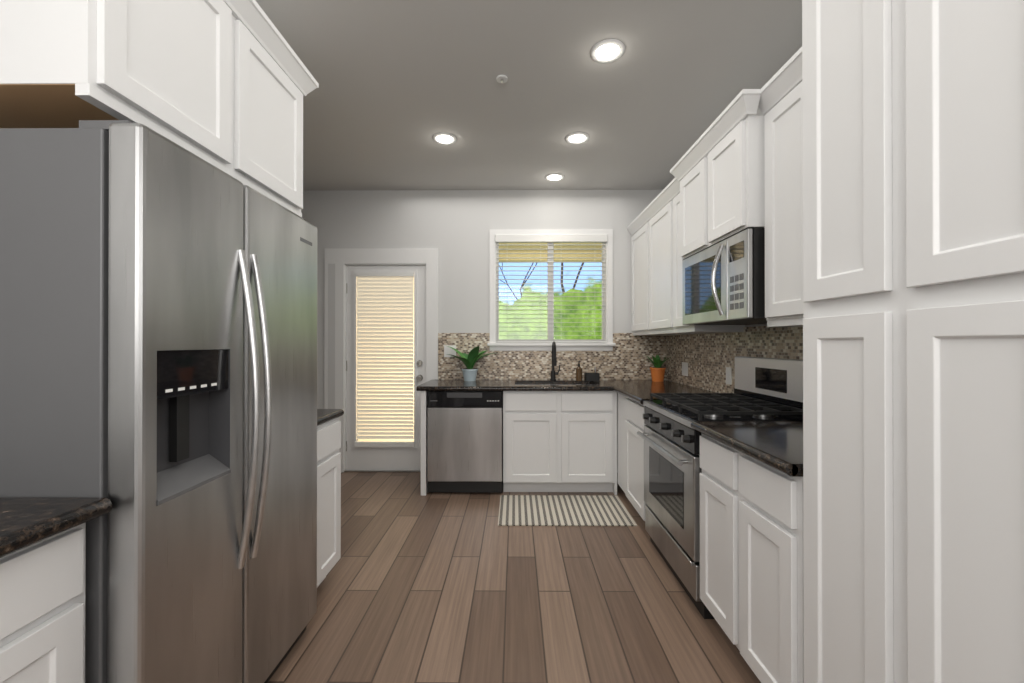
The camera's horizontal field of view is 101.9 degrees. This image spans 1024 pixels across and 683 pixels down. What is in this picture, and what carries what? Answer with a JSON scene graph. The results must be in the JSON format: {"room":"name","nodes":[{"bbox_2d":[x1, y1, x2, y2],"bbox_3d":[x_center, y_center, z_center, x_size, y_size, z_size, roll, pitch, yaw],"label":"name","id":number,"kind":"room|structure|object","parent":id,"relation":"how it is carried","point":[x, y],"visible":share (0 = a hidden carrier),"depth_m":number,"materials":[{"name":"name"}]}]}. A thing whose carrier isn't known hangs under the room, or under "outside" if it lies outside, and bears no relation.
{"room":"kitchen","nodes":[
{"label":"kitchen","id":0,"kind":"room"},
{"bbox_2d":[0,0,318,216],"bbox_3d":[-1.236,-0.909,1.459,0.602,0.668,1.080,0,0,0],"label":"upper cabinet","id":1,"kind":"object","parent":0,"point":[217,84],"visible":0.9,"depth_m":1.20,"materials":[{"name":"white wood"}]},
{"bbox_2d":[301,190,661,472],"bbox_3d":[-0.825,-0.103,4.141,4.690,2.790,0.170,0,0,0],"label":"wall","id":2,"kind":"structure","parent":0,"point":[464,232],"depth_m":4.11,"materials":[{"name":"white paint"}]},
{"bbox_2d":[324,248,437,472],"bbox_3d":[-1.290,0.186,4.143,1.120,2.210,0.172,0,0,0],"label":"entry door","id":3,"kind":"structure","parent":2,"relation":"in","point":[370,289],"depth_m":4.12,"materials":[{"name":"white wood"}]},
{"bbox_2d":[496,244,605,341],"bbox_3d":[0.385,-0.482,4.099,1.077,0.981,0.040,0,0,0],"label":"window blinds","id":4,"kind":"object","parent":2,"relation":"attached to","point":[550,283],"visible":1,"depth_m":4.08,"materials":[{"name":"white plastic"}]},
{"bbox_2d":[438,333,665,379],"bbox_3d":[0.381,0.144,4.090,2.220,0.462,0.007,0,0,0],"label":"tile backsplash","id":5,"kind":"structure","parent":2,"relation":"attached to","point":[628,359],"depth_m":4.09,"materials":[{"name":"tile"}]},
{"bbox_2d":[444,345,455,356],"bbox_3d":[-0.611,0.096,4.091,0.118,0.118,0.008,0,0,0],"label":"switch plate","id":6,"kind":"object","parent":5,"relation":"attached to","point":[449,350],"visible":0.83,"depth_m":4.09,"materials":[{"name":"white plastic"}]},
{"bbox_2d":[267,472,760,682],"bbox_3d":[-0.846,1.331,1.251,4.930,0.100,5.940,0,0,0],"label":"floor","id":7,"kind":"structure","parent":0,"point":[414,586],"depth_m":2.03,"materials":[{"name":"brown wood"}]},
{"bbox_2d":[0,523,85,682],"bbox_3d":[-1.259,0.842,0.738,0.566,0.875,0.460,0,0,0],"label":"base cabinet","id":8,"kind":"object","parent":7,"relation":"on","point":[42,611],"depth_m":0.87,"materials":[{"name":"white wood"}]},
{"bbox_2d":[0,497,111,557],"bbox_3d":[-1.245,0.381,-0.110,0.605,0.038,2.165,0,0,0],"label":"countertop","id":9,"kind":"structure","parent":8,"relation":"on","point":[27,522],"depth_m":0.88,"materials":[{"name":"stone"}]},
{"bbox_2d":[0,120,316,682],"bbox_3d":[-1.161,0.376,1.430,0.697,1.812,0.890,0,0,0],"label":"fridge","id":10,"kind":"object","parent":7,"relation":"on","point":[158,340],"visible":1,"depth_m":1.05,"materials":[{"name":"grey metal"}]},
{"bbox_2d":[106,122,243,682],"bbox_3d":[-0.923,0.346,1.173,0.086,1.741,0.380,0,0,0],"label":"freezer","id":11,"kind":"object","parent":10,"relation":"in","point":[175,219],"depth_m":1.09,"materials":[{"name":"silver metal"}]},
{"bbox_2d":[317,417,340,587],"bbox_3d":[-1.229,0.846,2.106,0.606,0.875,0.324,0,0,0],"label":"base cabinet","id":12,"kind":"object","parent":7,"relation":"on","point":[328,433],"depth_m":2.11,"materials":[{"name":"white wood"}]},
{"bbox_2d":[317,409,343,425],"bbox_3d":[-1.226,0.389,2.109,0.610,0.038,0.333,0,0,0],"label":"countertop","id":13,"kind":"structure","parent":12,"relation":"on","point":[323,415],"depth_m":2.14,"materials":[{"name":"stone"}]},
{"bbox_2d":[427,391,502,492],"bbox_3d":[-0.394,0.854,3.771,0.628,0.872,0.618,0,0,0],"label":"dishwasher","id":14,"kind":"object","parent":7,"relation":"on","point":[464,441],"visible":0.98,"depth_m":3.46,"materials":[{"name":"silver metal"}]},
{"bbox_2d":[503,391,560,491],"bbox_3d":[0.162,0.853,3.780,0.466,0.875,0.626,0,0,0],"label":"base cabinet","id":15,"kind":"object","parent":7,"relation":"on","point":[559,441],"depth_m":3.47,"materials":[{"name":"white wood"}]},
{"bbox_2d":[498,495,636,525],"bbox_3d":[0.388,1.283,3.173,0.970,0.008,0.560,0,0,0],"label":"rug","id":16,"kind":"object","parent":7,"relation":"on","point":[562,510],"visible":0.86,"depth_m":3.12,"materials":[{"name":"white fabric"}]},
{"bbox_2d":[561,391,616,494],"bbox_3d":[0.640,0.853,3.777,0.490,0.875,0.626,0,0,0],"label":"base cabinet","id":17,"kind":"object","parent":7,"relation":"on","point":[588,418],"depth_m":3.47,"materials":[{"name":"white wood"}]},
{"bbox_2d":[618,393,621,488],"bbox_3d":[1.188,0.851,3.320,0.646,0.876,0.310,0,0,0],"label":"base cabinet","id":18,"kind":"object","parent":7,"relation":"on","point":[619,395],"depth_m":3.38,"materials":[{"name":"white wood"}]},
{"bbox_2d":[416,341,684,390],"bbox_3d":[0.355,0.205,3.762,2.298,0.415,0.646,0,0,0],"label":"countertop","id":19,"kind":"structure","parent":18,"relation":"on","point":[552,384],"depth_m":3.62,"materials":[{"name":"stone"}]},
{"bbox_2d":[446,346,494,380],"bbox_3d":[-0.379,0.207,3.922,0.539,0.336,0.329,0,0,0],"label":"plant","id":20,"kind":"object","parent":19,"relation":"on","point":[471,358],"visible":0.98,"depth_m":3.91,"materials":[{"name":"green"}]},
{"bbox_2d":[550,341,560,380],"bbox_3d":[0.419,0.187,3.943,0.101,0.377,0.236,0,0,0],"label":"faucet","id":21,"kind":"object","parent":19,"relation":"on","point":[554,360],"depth_m":4.01,"materials":[{"name":"black metal"}]},
{"bbox_2d":[576,360,581,380],"bbox_3d":[0.643,0.278,3.976,0.060,0.194,0.076,0,0,0],"label":"soap dispenser","id":22,"kind":"object","parent":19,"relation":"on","point":[578,373],"visible":0.98,"depth_m":3.96,"materials":[{"name":"brown glass"}]},
{"bbox_2d":[584,367,599,380],"bbox_3d":[0.763,0.310,3.969,0.130,0.129,0.090,0,0,0],"label":"sponge caddy","id":23,"kind":"object","parent":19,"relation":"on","point":[595,376],"visible":1,"depth_m":3.92,"materials":[{"name":"black"}]},
{"bbox_2d":[647,355,670,381],"bbox_3d":[1.373,0.243,3.918,0.258,0.264,0.253,0,0,0],"label":"potted plant","id":24,"kind":"object","parent":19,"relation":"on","point":[657,372],"visible":1,"depth_m":3.86,"materials":[{"name":"orange"}]},
{"bbox_2d":[622,395,645,520],"bbox_3d":[1.185,0.850,2.926,0.646,0.876,0.478,0,0,0],"label":"base cabinet","id":25,"kind":"object","parent":7,"relation":"on","point":[632,411],"depth_m":2.97,"materials":[{"name":"white wood"}]},
{"bbox_2d":[612,385,716,404],"bbox_3d":[1.166,0.392,3.048,0.666,0.038,0.723,0,0,0],"label":"countertop","id":26,"kind":"structure","parent":25,"relation":"on","point":[638,393],"depth_m":3.16,"materials":[{"name":"stone"}]},
{"bbox_2d":[700,434,729,638],"bbox_3d":[1.177,0.846,1.743,0.646,0.876,0.335,0,0,0],"label":"base cabinet","id":27,"kind":"object","parent":7,"relation":"on","point":[714,455],"depth_m":1.75,"materials":[{"name":"white wood"}]},
{"bbox_2d":[637,356,802,618],"bbox_3d":[1.138,0.690,2.300,0.697,1.190,0.760,0,0,0],"label":"range","id":28,"kind":"object","parent":7,"relation":"on","point":[768,389],"visible":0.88,"depth_m":2.18,"materials":[{"name":"silver metal"}]},
{"bbox_2d":[730,447,803,682],"bbox_3d":[1.174,0.844,1.407,0.646,0.876,0.336,0,0,0],"label":"base cabinet","id":29,"kind":"object","parent":7,"relation":"on","point":[751,561],"depth_m":1.40,"materials":[{"name":"white wood"}]},
{"bbox_2d":[691,421,802,476],"bbox_3d":[1.156,0.387,1.578,0.666,0.038,0.675,0,0,0],"label":"countertop","id":30,"kind":"structure","parent":29,"relation":"on","point":[778,445],"depth_m":1.57,"materials":[{"name":"stone"}]},
{"bbox_2d":[802,0,1023,682],"bbox_3d":[1.148,0.068,0.302,0.682,2.420,1.980,0,0,0],"label":"pantry","id":31,"kind":"object","parent":7,"relation":"on","point":[913,317],"visible":1,"depth_m":0.88,"materials":[{"name":"white wood"}]},
{"bbox_2d":[232,0,801,190],"bbox_3d":[-0.846,-1.559,1.262,4.930,0.100,5.940,0,0,0],"label":"ceiling","id":32,"kind":"structure","parent":0,"point":[401,83],"depth_m":2.42,"materials":[{"name":"grey paint"}]},
{"bbox_2d":[433,132,456,144],"bbox_3d":[-0.498,-1.498,3.069,0.176,0.007,0.176,0,0,0],"label":"recessed light","id":33,"kind":"object","parent":32,"relation":"in","point":[443,138],"visible":1,"depth_m":3.06,"materials":[{"name":"white"}]},
{"bbox_2d":[496,75,507,82],"bbox_3d":[-0.057,-1.494,2.371,0.063,0.022,0.063,0,0,0],"label":"sprinkler","id":34,"kind":"object","parent":32,"relation":"attached to","point":[501,78],"visible":1,"depth_m":2.36,"materials":[{"name":"white"}]},
{"bbox_2d":[545,173,563,180],"bbox_3d":[0.387,-1.495,3.783,0.176,0.007,0.176,0,0,0],"label":"recessed light","id":35,"kind":"object","parent":32,"relation":"in","point":[554,177],"visible":1,"depth_m":3.78,"materials":[{"name":"white"}]},
{"bbox_2d":[565,132,588,143],"bbox_3d":[0.482,-1.498,3.062,0.176,0.007,0.176,0,0,0],"label":"recessed light","id":36,"kind":"object","parent":32,"relation":"in","point":[577,138],"visible":1,"depth_m":3.06,"materials":[{"name":"white"}]},
{"bbox_2d":[590,39,624,63],"bbox_3d":[0.495,-1.501,2.152,0.176,0.007,0.176,0,0,0],"label":"recessed light","id":37,"kind":"object","parent":32,"relation":"in","point":[606,51],"visible":1,"depth_m":2.15,"materials":[{"name":"white"}]},
{"bbox_2d":[668,107,766,392],"bbox_3d":[1.559,-0.114,1.239,0.120,2.790,5.940,0,0,0],"label":"wall","id":38,"kind":"structure","parent":0,"point":[759,112],"depth_m":2.55,"materials":[{"name":"white paint"}]},
{"bbox_2d":[627,211,682,334],"bbox_3d":[1.341,-0.610,3.822,0.346,1.040,0.535,0,0,0],"label":"upper cabinet","id":39,"kind":"object","parent":38,"relation":"attached to","point":[638,230],"depth_m":3.80,"materials":[{"name":"white wood"}]},
{"bbox_2d":[647,187,670,330],"bbox_3d":[1.338,-0.612,3.287,0.346,1.040,0.536,0,0,0],"label":"upper cabinet","id":40,"kind":"object","parent":38,"relation":"attached to","point":[658,309],"depth_m":3.32,"materials":[{"name":"white wood"}]},
{"bbox_2d":[675,135,702,262],"bbox_3d":[1.292,-0.832,2.496,0.426,0.605,0.384,0,0,0],"label":"upper cabinet","id":41,"kind":"object","parent":38,"relation":"attached to","point":[689,169],"depth_m":2.53,"materials":[{"name":"white wood"}]},
{"bbox_2d":[667,179,744,330],"bbox_3d":[1.334,-0.613,2.854,0.346,1.040,0.330,0,0,0],"label":"upper cabinet","id":42,"kind":"object","parent":38,"relation":"attached to","point":[674,270],"depth_m":2.97,"materials":[{"name":"white wood"}]},
{"bbox_2d":[703,91,758,248],"bbox_3d":[1.289,-0.833,2.112,0.426,0.605,0.384,0,0,0],"label":"upper cabinet","id":43,"kind":"object","parent":38,"relation":"attached to","point":[736,168],"depth_m":2.03,"materials":[{"name":"white wood"}]},
{"bbox_2d":[682,227,766,324],"bbox_3d":[1.262,-0.318,2.302,0.468,0.422,0.754,0,0,0],"label":"microwave","id":44,"kind":"object","parent":43,"relation":"attached to","point":[723,281],"visible":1,"depth_m":2.13,"materials":[{"name":"silver metal"}]},
{"bbox_2d":[666,326,802,392],"bbox_3d":[1.504,0.139,2.662,0.006,0.462,2.847,0,0,0],"label":"tile backsplash","id":45,"kind":"structure","parent":38,"relation":"attached to","point":[708,358],"depth_m":2.98,"materials":[{"name":"tile"}]},
{"bbox_2d":[682,362,687,375],"bbox_3d":[1.503,0.240,3.608,0.008,0.118,0.118,0,0,0],"label":"electrical outlet plate","id":46,"kind":"object","parent":45,"relation":"attached to","point":[684,368],"visible":1,"depth_m":3.60,"materials":[{"name":"white plastic"}]},
{"bbox_2d":[726,367,731,384],"bbox_3d":[1.497,0.237,2.869,0.008,0.118,0.072,0,0,0],"label":"electrical outlet plate","id":47,"kind":"object","parent":45,"relation":"attached to","point":[729,375],"visible":1,"depth_m":2.85,"materials":[{"name":"white plastic"}]},
{"bbox_2d":[759,47,802,322],"bbox_3d":[1.327,-0.617,1.748,0.346,1.040,0.337,0,0,0],"label":"upper cabinet","id":48,"kind":"object","parent":38,"relation":"attached to","point":[780,129],"depth_m":1.78,"materials":[{"name":"white wood"}]},
{"label":"outside","id":49,"kind":"structure","parent":0,"visible":0},
{"bbox_2d":[499,289,601,338],"bbox_3d":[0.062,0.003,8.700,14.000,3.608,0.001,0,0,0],"label":"hedge","id":50,"kind":"object","parent":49,"point":[558,326],"depth_m":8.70,"materials":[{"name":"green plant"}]},
{"bbox_2d":[499,263,601,320],"bbox_3d":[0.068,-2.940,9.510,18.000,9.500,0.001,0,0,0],"label":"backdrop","id":51,"kind":"structure","parent":49,"point":[586,287],"depth_m":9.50,"materials":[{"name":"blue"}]},
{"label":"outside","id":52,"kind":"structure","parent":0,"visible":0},
{"bbox_2d":[358,243,601,440],"bbox_3d":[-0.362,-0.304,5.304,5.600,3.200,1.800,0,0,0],"label":"window blinds","id":53,"kind":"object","parent":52,"point":[555,255],"depth_m":5.90,"materials":[{"name":"beige"}]},
{"bbox_2d":[499,263,583,298],"bbox_3d":[1.024,-1.790,8.750,3.816,5.606,1.268,0,0,0],"label":"tree","id":54,"kind":"object","parent":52,"point":[562,286],"depth_m":8.83,"materials":[{"name":"brown plant"}]}
]}

